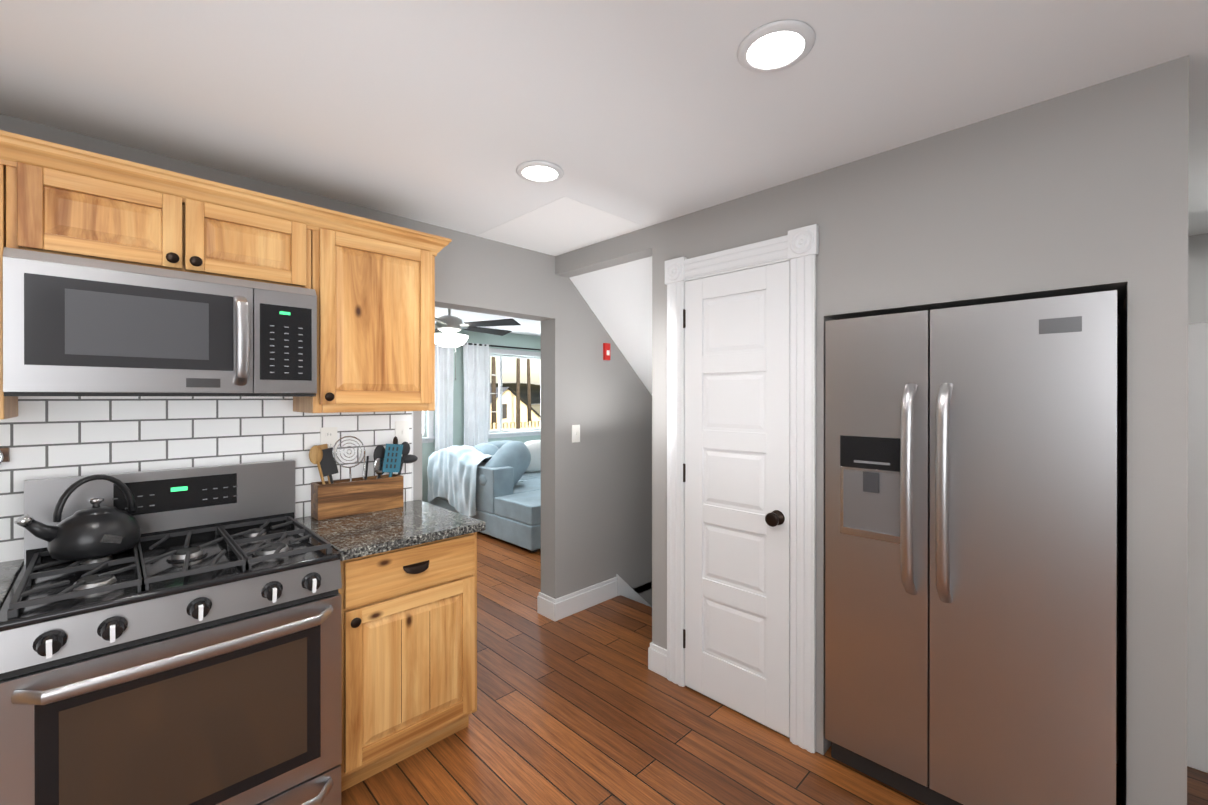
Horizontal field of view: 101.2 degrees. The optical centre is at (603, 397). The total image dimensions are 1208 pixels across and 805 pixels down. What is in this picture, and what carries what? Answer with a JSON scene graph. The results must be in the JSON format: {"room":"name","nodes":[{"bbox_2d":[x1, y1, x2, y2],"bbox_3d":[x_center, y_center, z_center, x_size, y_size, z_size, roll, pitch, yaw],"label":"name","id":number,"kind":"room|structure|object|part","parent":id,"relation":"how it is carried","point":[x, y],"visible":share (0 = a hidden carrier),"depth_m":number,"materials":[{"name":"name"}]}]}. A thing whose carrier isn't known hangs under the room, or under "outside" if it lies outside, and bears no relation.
{"room":"kitchen","nodes":[
{"label":"kitchen","id":0,"kind":"room"},
{"bbox_2d":[422,326,540,502],"bbox_3d":[-2.356,0.257,6.207,6.100,2.370,0.140,0,0,-45],"label":"wall","id":1,"kind":"structure","parent":0,"point":[514,340],"depth_m":6.57,"materials":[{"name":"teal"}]},
{"bbox_2d":[422,411,434,442],"bbox_3d":[-2.614,-0.063,5.881,1.255,1.250,0.130,0,0,-45],"label":"window","id":2,"kind":"structure","parent":1,"relation":"in","point":[430,438],"depth_m":6.25,"materials":[{"name":"white"}]},
{"bbox_2d":[460,343,540,350],"bbox_3d":[-1.141,-0.715,7.231,2.180,0.070,0.114,0,0,-45],"label":"curtain rod","id":3,"kind":"object","parent":1,"relation":"attached to","point":[504,347],"visible":0.04,"depth_m":6.92,"materials":[{"name":"black metal"}]},
{"bbox_2d":[435,344,453,451],"bbox_3d":[-2.032,0.342,6.304,0.256,2.140,0.068,0,0,-45],"label":"curtain","id":4,"kind":"object","parent":3,"relation":"hanging from","point":[444,373],"visible":0.54,"depth_m":6.30,"materials":[{"name":"white fabric"}]},
{"bbox_2d":[463,342,488,446],"bbox_3d":[-1.704,0.341,6.629,0.380,2.140,0.069,0,0,-45],"label":"curtain","id":5,"kind":"object","parent":3,"relation":"hanging from","point":[476,376],"visible":0.56,"depth_m":6.63,"materials":[{"name":"white fabric"}]},
{"bbox_2d":[488,348,540,438],"bbox_3d":[-1.179,-0.066,7.305,1.360,1.250,0.130,0,0,-45],"label":"window","id":6,"kind":"structure","parent":1,"relation":"in","point":[511,432],"depth_m":7.07,"materials":[{"name":"white"}]},
{"bbox_2d":[0,55,1207,804],"bbox_3d":[1.035,1.366,1.372,8.100,4.570,4.855,0,0,-45],"label":"wall","id":7,"kind":"structure","parent":0,"point":[1080,191],"depth_m":1.74,"materials":[{"name":"grey paint"}]},
{"bbox_2d":[0,254,17,419],"bbox_3d":[-2.081,-0.314,1.232,0.784,0.750,0.325,0,0,-45],"label":"upper cabinet","id":8,"kind":"object","parent":7,"relation":"attached to","point":[8,404],"depth_m":1.41,"materials":[{"name":"brown wood"}]},
{"bbox_2d":[0,146,311,288],"bbox_3d":[-1.526,-0.556,1.782,0.772,0.268,0.325,0,0,-45],"label":"upper cabinet","id":9,"kind":"object","parent":7,"relation":"attached to","point":[60,206],"depth_m":1.60,"materials":[{"name":"brown wood"}]},
{"bbox_2d":[3,247,316,396],"bbox_3d":[-1.483,-0.212,1.740,0.768,0.412,0.447,0,0,-45],"label":"microwave","id":10,"kind":"object","parent":9,"relation":"attached to","point":[76,326],"visible":1,"depth_m":1.56,"materials":[{"name":"silver metal"}]},
{"bbox_2d":[0,396,412,561],"bbox_3d":[-2.033,0.566,1.519,2.953,1.170,0.010,0,0,-45],"label":"backsplash","id":11,"kind":"structure","parent":7,"relation":"attached to","point":[43,437],"depth_m":1.89,"materials":[{"name":"tile"}]},
{"bbox_2d":[0,447,8,463],"bbox_3d":[-2.004,0.265,1.519,0.235,0.212,0.034,0,0,-45],"label":"rack","id":12,"kind":"object","parent":11,"relation":"attached to","point":[4,454],"visible":1,"depth_m":1.59,"materials":[{"name":"brown wood"}]},
{"bbox_2d":[320,427,336,451],"bbox_3d":[-1.260,0.192,2.274,0.070,0.115,0.009,0,0,-45],"label":"electrical outlet plate","id":13,"kind":"object","parent":11,"relation":"attached to","point":[328,436],"visible":0.83,"depth_m":2.27,"materials":[{"name":"white plastic"}]},
{"bbox_2d":[395,421,408,443],"bbox_3d":[-1.019,0.175,2.510,0.072,0.117,0.014,0,0,-45],"label":"light switch","id":14,"kind":"object","parent":11,"relation":"attached to","point":[402,431],"visible":0.85,"depth_m":2.51,"materials":[{"name":"white plastic"}]},
{"bbox_2d":[293,218,439,412],"bbox_3d":[-1.069,-0.316,2.236,0.508,0.750,0.325,0,0,-45],"label":"upper cabinet","id":15,"kind":"object","parent":7,"relation":"attached to","point":[371,282],"depth_m":2.10,"materials":[{"name":"brown wood"}]},
{"bbox_2d":[572,425,579,442],"bbox_3d":[-0.186,0.240,3.347,0.070,0.118,0.017,0,0,-45],"label":"light switch","id":16,"kind":"object","parent":7,"relation":"attached to","point":[575,433],"visible":1,"depth_m":3.34,"materials":[{"name":"white plastic"}]},
{"bbox_2d":[603,343,609,359],"bbox_3d":[0.022,-0.331,3.546,0.056,0.120,0.025,0,0,-45],"label":"fire alarm","id":17,"kind":"object","parent":7,"relation":"attached to","point":[606,351],"visible":1,"depth_m":3.53,"materials":[{"name":"red plastic"}]},
{"bbox_2d":[551,574,666,677],"bbox_3d":[0.498,2.208,4.033,2.316,1.842,0.019,0,0,-45],"label":"baseboard","id":18,"kind":"structure","parent":7,"relation":"attached to","point":[557,609],"depth_m":3.36,"materials":[{"name":"white wood"}]},
{"bbox_2d":[683,261,789,736],"bbox_3d":[0.572,0.428,2.274,0.078,2.018,0.547,0,0,-45],"label":"pantry door","id":19,"kind":"structure","parent":7,"relation":"in","point":[736,480],"depth_m":2.27,"materials":[{"name":"white wood"}]},
{"bbox_2d":[665,224,818,752],"bbox_3d":[0.591,0.372,2.288,0.034,2.154,0.775,0,0,-45],"label":"door frame","id":20,"kind":"structure","parent":7,"relation":"attached to","point":[798,248],"depth_m":2.08,"materials":[{"name":"white wood"}]},
{"bbox_2d":[0,0,1207,335],"bbox_3d":[-0.284,-0.961,2.697,7.900,0.082,8.400,0,0,-45],"label":"ceiling","id":21,"kind":"structure","parent":0,"point":[450,114],"depth_m":1.47,"materials":[{"name":"white paint"}]},
{"bbox_2d":[435,309,520,379],"bbox_3d":[-1.342,-0.538,4.352,1.277,0.771,1.284,0,0,-45],"label":"ceiling fan","id":22,"kind":"object","parent":21,"relation":"hanging from","point":[449,326],"depth_m":4.23,"materials":[{"name":"silver metal"}]},
{"bbox_3d":[-1.289,-0.329,4.307,0.012,0.352,0.012,0,0,-45],"label":"fan pull cord","id":23,"kind":"part","parent":22,"relation":"part of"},
{"bbox_2d":[516,160,563,182],"bbox_3d":[-0.260,-0.914,2.015,0.194,0.012,0.194,0,0,-45],"label":"recessed light","id":24,"kind":"object","parent":21,"relation":"in","point":[536,171],"visible":1,"depth_m":2.00,"materials":[{"name":"white plastic"}]},
{"bbox_2d":[737,20,814,72],"bbox_3d":[0.448,-0.913,1.299,0.194,0.012,0.194,0,0,-45],"label":"recessed light","id":25,"kind":"object","parent":21,"relation":"in","point":[776,46],"visible":1,"depth_m":1.29,"materials":[{"name":"white plastic"}]},
{"bbox_2d":[570,256,651,394],"bbox_3d":[0.829,0.144,3.792,2.180,2.095,0.816,0,0,-45],"label":"ceiling slope","id":26,"kind":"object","parent":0,"point":[618,299],"visible":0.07,"depth_m":3.29,"materials":[{"name":"white paint"}]},
{"bbox_2d":[341,532,1207,804],"bbox_3d":[-0.284,1.478,2.701,7.900,0.060,8.400,0,0,-45],"label":"floor","id":27,"kind":"structure","parent":0,"point":[587,706],"depth_m":2.11,"materials":[{"name":"brown wood"}]},
{"bbox_2d":[0,460,341,804],"bbox_3d":[-1.370,0.859,1.637,0.758,1.182,0.720,0,0,-45],"label":"range","id":28,"kind":"object","parent":27,"relation":"on","point":[186,650],"visible":0.88,"depth_m":1.47,"materials":[{"name":"silver metal"}]},
{"bbox_2d":[14,475,140,560],"bbox_3d":[-1.666,0.374,1.585,0.274,0.251,0.216,0,0,-45],"label":"kettle","id":29,"kind":"object","parent":28,"relation":"on","point":[96,530],"visible":1,"depth_m":1.55,"materials":[{"name":"black metal"}]},
{"bbox_2d":[338,532,476,791],"bbox_3d":[-0.939,1.008,2.141,0.554,0.884,0.647,0,0,-45],"label":"base cabinet","id":30,"kind":"object","parent":27,"relation":"on","point":[408,651],"visible":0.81,"depth_m":1.91,"materials":[{"name":"brown wood"}]},
{"bbox_2d":[295,500,485,560],"bbox_3d":[-0.934,0.545,2.144,0.570,0.036,0.650,0,0,-45],"label":"countertop","id":31,"kind":"structure","parent":30,"relation":"on","point":[412,523],"depth_m":2.02,"materials":[{"name":"stone"}]},
{"bbox_2d":[309,436,417,519],"bbox_3d":[-1.107,0.349,2.330,0.484,0.354,0.105,0,0,-45],"label":"utensil holder","id":32,"kind":"object","parent":31,"relation":"on","point":[332,498],"visible":1,"depth_m":2.26,"materials":[{"name":"brown wood"}]},
{"bbox_2d":[429,462,540,551],"bbox_3d":[-0.429,1.081,6.290,2.750,0.720,2.100,0,0,-45],"label":"sofa","id":33,"kind":"object","parent":27,"relation":"on","point":[506,511],"visible":0.27,"depth_m":5.05,"materials":[{"name":"fabric"}]},
{"bbox_2d":[427,440,540,516],"bbox_3d":[-0.893,0.874,6.295,2.240,0.801,1.318,0,0,-45],"label":"throw blanket","id":34,"kind":"object","parent":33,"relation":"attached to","point":[451,472],"visible":0.81,"depth_m":5.50,"materials":[{"name":"fabric"}]},
{"bbox_2d":[825,290,1116,804],"bbox_3d":[1.396,0.572,1.917,0.818,1.754,0.804,0,0,-45],"label":"fridge","id":35,"kind":"object","parent":27,"relation":"on","point":[970,546],"visible":1,"depth_m":1.62,"materials":[{"name":"grey metal"}]},
{"bbox_2d":[1187,323,1207,772],"bbox_3d":[2.770,0.580,1.962,0.704,1.740,0.750,0,0,-45],"label":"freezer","id":36,"kind":"object","parent":27,"relation":"on","point":[1197,683],"depth_m":1.93,"materials":[{"name":"white metal"}]},
{"bbox_3d":[-2.026,1.010,1.082,0.946,0.884,0.620,0,0,-45],"label":"base cabinet","id":37,"kind":"object","parent":27,"relation":"on","visible":0},
{"bbox_2d":[0,559,23,609],"bbox_3d":[-2.022,0.548,1.064,0.968,0.036,0.650,0,0,-45],"label":"countertop","id":38,"kind":"structure","parent":37,"relation":"on","point":[10,571],"depth_m":1.48,"materials":[{"name":"stone"}]},
{"label":"outside","id":39,"kind":"structure","parent":0,"visible":0},
{"bbox_2d":[490,404,539,428],"bbox_3d":[-19.008,3.802,78.856,200.000,3.000,126.320,0,0,-45],"label":"ground","id":40,"kind":"structure","parent":39,"point":[536,407],"depth_m":49.85,"materials":[{"name":"beige"}]},
{"bbox_2d":[491,357,531,428],"bbox_3d":[-8.635,-4.611,35.343,11.772,14.010,54.454,0,0,-7],"label":"trees","id":41,"kind":"object","parent":40,"relation":"on","point":[493,390],"visible":0.04,"depth_m":37.47,"materials":[{"name":"brown plant"}]},
{"bbox_2d":[490,383,539,403],"bbox_3d":[-58.162,-1.328,132.495,260.000,7.052,25.000,0,0,-45],"label":"hills","id":42,"kind":"structure","parent":40,"relation":"on","point":[535,394],"depth_m":162.02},
{"bbox_2d":[490,387,539,422],"bbox_3d":[-12.510,2.395,51.010,8.800,6.920,9.800,0,0,-45],"label":"house","id":43,"kind":"structure","parent":40,"relation":"on","point":[508,404],"depth_m":48.16,"materials":[{"name":"beige"}]},
{"bbox_2d":[490,421,540,429],"bbox_3d":[-3.962,1.823,26.426,15.500,1.160,0.060,0,0,-45],"label":"fence","id":44,"kind":"object","parent":40,"relation":"on","point":[526,425],"visible":0.04,"depth_m":25.76,"materials":[{"name":"beige wood"}]}
]}

